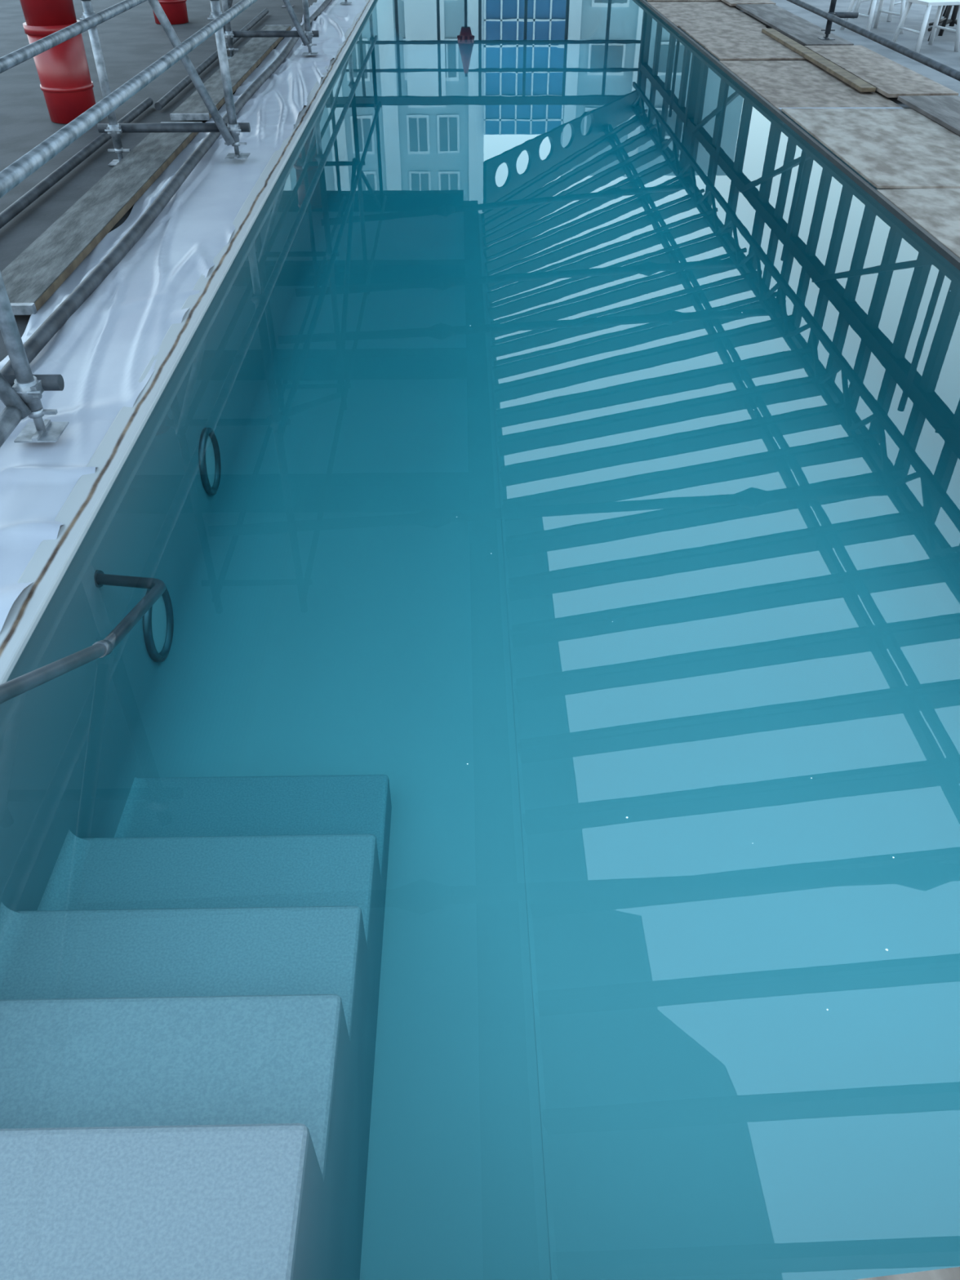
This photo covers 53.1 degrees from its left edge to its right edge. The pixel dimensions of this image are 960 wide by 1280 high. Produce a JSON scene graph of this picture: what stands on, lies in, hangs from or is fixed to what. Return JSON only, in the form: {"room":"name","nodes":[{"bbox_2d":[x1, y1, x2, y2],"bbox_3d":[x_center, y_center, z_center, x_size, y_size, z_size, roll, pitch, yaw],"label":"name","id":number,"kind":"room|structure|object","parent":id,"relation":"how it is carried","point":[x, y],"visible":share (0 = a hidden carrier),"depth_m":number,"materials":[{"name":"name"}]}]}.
{"room":"outdoor swimming pool","nodes":[
{"label":"outdoor swimming pool","id":0,"kind":"room"},
{"bbox_2d":[0,0,959,361],"bbox_3d":[2.133,-11.366,16.606,23.000,0.195,48.000,-1,40,-1],"label":"scaffolding","id":1,"kind":"structure","parent":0,"point":[131,41],"depth_m":9.55,"materials":[{"name":"metal"}]},
{"bbox_2d":[19,0,95,124],"bbox_3d":[-3.280,-5.239,6.945,0.420,2.640,0.420,-1,40,-1],"label":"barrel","id":2,"kind":"object","parent":1,"relation":"on","point":[66,85],"visible":0.81,"depth_m":7.41,"materials":[{"name":"plastic"}]},
{"bbox_2d":[0,97,153,228],"bbox_3d":[-2.757,-2.412,5.530,0.060,0.060,6.700,0,40,0],"label":"tube","id":3,"kind":"object","parent":1,"relation":"on","point":[16,207],"visible":1,"depth_m":6.33,"materials":[{"name":"metal"}]},
{"bbox_2d":[152,0,188,24],"bbox_3d":[-3.861,-8.765,11.219,0.462,2.640,0.462,-1,40,-1],"label":"chute","id":4,"kind":"object","parent":1,"relation":"on","point":[175,11],"visible":0.69,"depth_m":11.86,"materials":[{"name":"plastic"}]},
{"bbox_2d":[0,0,367,631],"bbox_3d":[-1.868,-5.669,9.477,0.768,0.081,21.500,-1,40,-1],"label":"plastic sheet","id":5,"kind":"object","parent":1,"relation":"on","point":[101,353],"visible":0.8,"depth_m":4.59,"materials":[{"name":"white plastic"}]},
{"bbox_2d":[0,121,202,315],"bbox_3d":[-2.237,-2.720,5.872,0.310,0.043,3.804,-1,40,-1],"label":"board","id":6,"kind":"object","parent":5,"relation":"on","point":[35,274],"visible":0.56,"depth_m":5.36,"materials":[{"name":"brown wood"}]},
{"bbox_2d":[0,0,332,374],"bbox_3d":[-2.021,-6.404,10.325,0.094,0.076,17.550,-1,40,-1],"label":"pipe","id":7,"kind":"object","parent":5,"relation":"on","point":[53,323],"visible":0.83,"depth_m":5.15,"materials":[{"name":"metal"}]},
{"bbox_2d":[0,0,351,447],"bbox_3d":[-2.140,-6.228,7.194,1.030,3.850,21.500,-1,40,-1],"label":"scaffolding","id":8,"kind":"object","parent":5,"relation":"on","point":[20,393],"visible":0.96,"depth_m":5.06,"materials":[{"name":"metal"}]},
{"bbox_2d":[169,24,291,120],"bbox_3d":[-2.332,-5.675,9.461,0.300,0.043,4.904,-1,40,-1],"label":"board","id":9,"kind":"object","parent":5,"relation":"on","point":[246,60],"visible":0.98,"depth_m":8.85,"materials":[{"name":"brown wood"}]},
{"bbox_2d":[154,8,268,110],"bbox_3d":[-2.729,-6.327,10.275,0.060,0.060,6.000,-1,40,-1],"label":"tube","id":10,"kind":"object","parent":1,"relation":"on","point":[164,100],"visible":0.87,"depth_m":9.20,"materials":[{"name":"metal"}]},
{"bbox_2d":[0,0,959,1279],"bbox_3d":[0.519,-5.276,10.195,4.490,1.400,22.080,-1,40,-1],"label":"swimming pool","id":11,"kind":"object","parent":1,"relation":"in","point":[493,374],"visible":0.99,"depth_m":4.43,"materials":[{"name":"liquid"}]},
{"bbox_2d":[0,569,165,703],"bbox_3d":[-1.173,0.027,2.255,0.288,1.045,2.006,-1,40,-1],"label":"pool handrail","id":12,"kind":"object","parent":11,"relation":"attached to","point":[9,690],"visible":0.98,"depth_m":2.67,"materials":[{"name":"silver metal"}]},
{"bbox_2d":[142,586,173,662],"bbox_3d":[-1.313,-0.075,3.940,0.028,0.330,0.330,-1,40,-1],"label":"pool light","id":13,"kind":"object","parent":11,"relation":"attached to","point":[158,620],"visible":0.71,"depth_m":3.97,"materials":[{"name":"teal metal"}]},
{"bbox_2d":[0,0,373,684],"bbox_3d":[-1.487,-5.772,9.673,0.115,0.030,21.680,-1,40,-1],"label":"pool coping","id":14,"kind":"object","parent":11,"relation":"attached to","point":[51,559],"depth_m":3.59},
{"bbox_2d":[0,774,391,1279],"bbox_3d":[-0.812,0.881,2.608,0.970,1.160,2.091,-1,40,-1],"label":"stairs","id":15,"kind":"structure","parent":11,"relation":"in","point":[189,994],"depth_m":2.19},
{"bbox_2d":[198,427,221,495],"bbox_3d":[-1.334,-0.884,4.763,0.028,0.330,0.330,-1,40,-1],"label":"pool light","id":16,"kind":"object","parent":11,"relation":"attached to","point":[209,455],"visible":1,"depth_m":4.77,"materials":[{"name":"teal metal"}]},
{"bbox_2d":[639,0,959,271],"bbox_3d":[2.440,-5.811,9.734,0.030,0.032,21.680,-1,40,-1],"label":"trim","id":17,"kind":"structure","parent":11,"relation":"attached to","point":[947,254],"depth_m":6.76,"materials":[{"name":"brown metal"}]},
{"bbox_2d":[854,1266,959,1279],"bbox_3d":[0.685,1.139,1.296,3.820,0.023,0.823,-1,40,-1],"label":"coping","id":18,"kind":"object","parent":11,"relation":"attached to","point":[949,1273],"depth_m":1.48},
{"bbox_2d":[646,0,721,1],"bbox_3d":[2.884,-9.816,14.551,1.053,0.018,2.370,-1,40,-1],"label":"slab","id":19,"kind":"object","parent":1,"relation":"on","point":[646,0],"visible":1,"depth_m":13.64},
{"bbox_2d":[720,0,775,5],"bbox_3d":[3.693,-9.745,14.421,0.620,0.030,3.430,-1,40,-1],"label":"board","id":20,"kind":"object","parent":19,"relation":"on","point":[731,2],"visible":0.76,"depth_m":13.20,"materials":[{"name":"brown wood"}]},
{"bbox_2d":[647,1,766,27],"bbox_3d":[2.937,-8.265,12.694,1.095,0.018,2.410,-1,40,-1],"label":"slab","id":21,"kind":"object","parent":1,"relation":"on","point":[679,13],"visible":0.81,"depth_m":12.66,"materials":[{"name":"grey stone"}]},
{"bbox_2d":[735,4,853,45],"bbox_3d":[3.757,-7.517,11.723,0.520,0.030,3.430,-1,40,-1],"label":"board","id":22,"kind":"object","parent":21,"relation":"on","point":[803,32],"visible":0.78,"depth_m":11.51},
{"bbox_2d":[678,24,806,60],"bbox_3d":[2.957,-6.758,10.846,1.023,0.018,2.460,-1,40,-1],"label":"slab","id":23,"kind":"object","parent":1,"relation":"on","point":[724,42],"visible":0.76,"depth_m":10.68,"materials":[{"name":"grey stone"}]},
{"bbox_2d":[804,44,958,97],"bbox_3d":[3.814,-5.545,9.332,0.620,0.030,2.630,-1,40,-1],"label":"board","id":24,"kind":"object","parent":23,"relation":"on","point":[891,79],"visible":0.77,"depth_m":9.07,"materials":[{"name":"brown wood"}]},
{"bbox_2d":[719,60,903,111],"bbox_3d":[3.011,-5.190,8.967,1.065,0.019,2.374,-1,40,-1],"label":"slab","id":25,"kind":"object","parent":1,"relation":"on","point":[784,84],"visible":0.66,"depth_m":8.79,"materials":[{"name":"grey stone"}]},
{"bbox_2d":[761,28,875,92],"bbox_3d":[3.405,-6.015,9.900,0.130,0.035,3.600,-1,40,-1],"label":"plank","id":26,"kind":"object","parent":25,"relation":"on","point":[855,82],"visible":1,"depth_m":9.53,"materials":[{"name":"brown wood"}]},
{"bbox_2d":[781,108,959,188],"bbox_3d":[3.076,-3.662,7.094,1.083,0.018,2.410,-1,40,-1],"label":"slab","id":27,"kind":"object","parent":1,"relation":"on","point":[889,148],"visible":1,"depth_m":7.07,"materials":[{"name":"grey stone"}]},
{"bbox_2d":[897,95,959,135],"bbox_3d":[3.876,-3.381,6.710,0.520,0.030,4.030,-1,40,-1],"label":"board","id":28,"kind":"object","parent":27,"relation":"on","point":[944,110],"visible":1,"depth_m":7.88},
{"bbox_2d":[786,0,959,80],"bbox_3d":[3.967,-7.262,9.662,0.385,2.197,20.000,-1,40,-1],"label":"scaffolding","id":29,"kind":"object","parent":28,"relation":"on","point":[831,16],"visible":1,"depth_m":9.54,"materials":[{"name":"metal"}]},
{"bbox_2d":[840,0,906,33],"bbox_3d":[4.746,-7.718,11.396,0.528,0.869,0.552,-12,41,-14],"label":"patio chair","id":30,"kind":"object","parent":1,"relation":"on","point":[870,16],"visible":0.81,"depth_m":11.51,"materials":[{"name":"white paint"}]},
{"bbox_2d":[853,0,907,21],"bbox_3d":[5.219,-8.473,12.311,0.527,0.869,0.553,29,48,31],"label":"patio chair","id":31,"kind":"object","parent":1,"relation":"on","point":[892,3],"visible":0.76,"depth_m":12.43,"materials":[{"name":"white paint"}]},
{"bbox_2d":[876,188,959,257],"bbox_3d":[3.084,-2.133,5.264,1.035,0.018,2.460,-1,40,-1],"label":"slab","id":32,"kind":"object","parent":1,"relation":"on","point":[936,211],"visible":1,"depth_m":5.84,"materials":[{"name":"grey stone"}]},
{"bbox_2d":[892,0,959,53],"bbox_3d":[4.921,-6.892,10.396,0.527,0.869,0.553,-8,40,-10],"label":"patio chair","id":33,"kind":"object","parent":1,"relation":"on","point":[928,3],"visible":0.86,"depth_m":10.42,"materials":[{"name":"white paint"}]},
{"bbox_2d":[927,4,952,40],"bbox_3d":[5.520,-7.280,10.865,0.526,0.869,0.553,23,45,25],"label":"patio chair","id":34,"kind":"object","parent":1,"relation":"on","point":[944,19],"visible":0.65,"depth_m":11.20,"materials":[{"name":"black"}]},
{"bbox_2d":[928,4,959,31],"bbox_3d":[5.748,-7.729,11.524,1.000,0.707,1.000,-1,40,-1],"label":"patio table","id":35,"kind":"object","parent":1,"relation":"on","point":[953,20],"visible":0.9,"depth_m":11.64,"materials":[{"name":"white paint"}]},
{"bbox_2d":[942,4,954,16],"bbox_3d":[6.220,-8.368,12.184,0.552,0.869,0.528,21,44,24],"label":"patio chair","id":36,"kind":"object","parent":1,"relation":"on","point":[945,9],"visible":0.15,"depth_m":12.66,"materials":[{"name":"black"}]}
]}

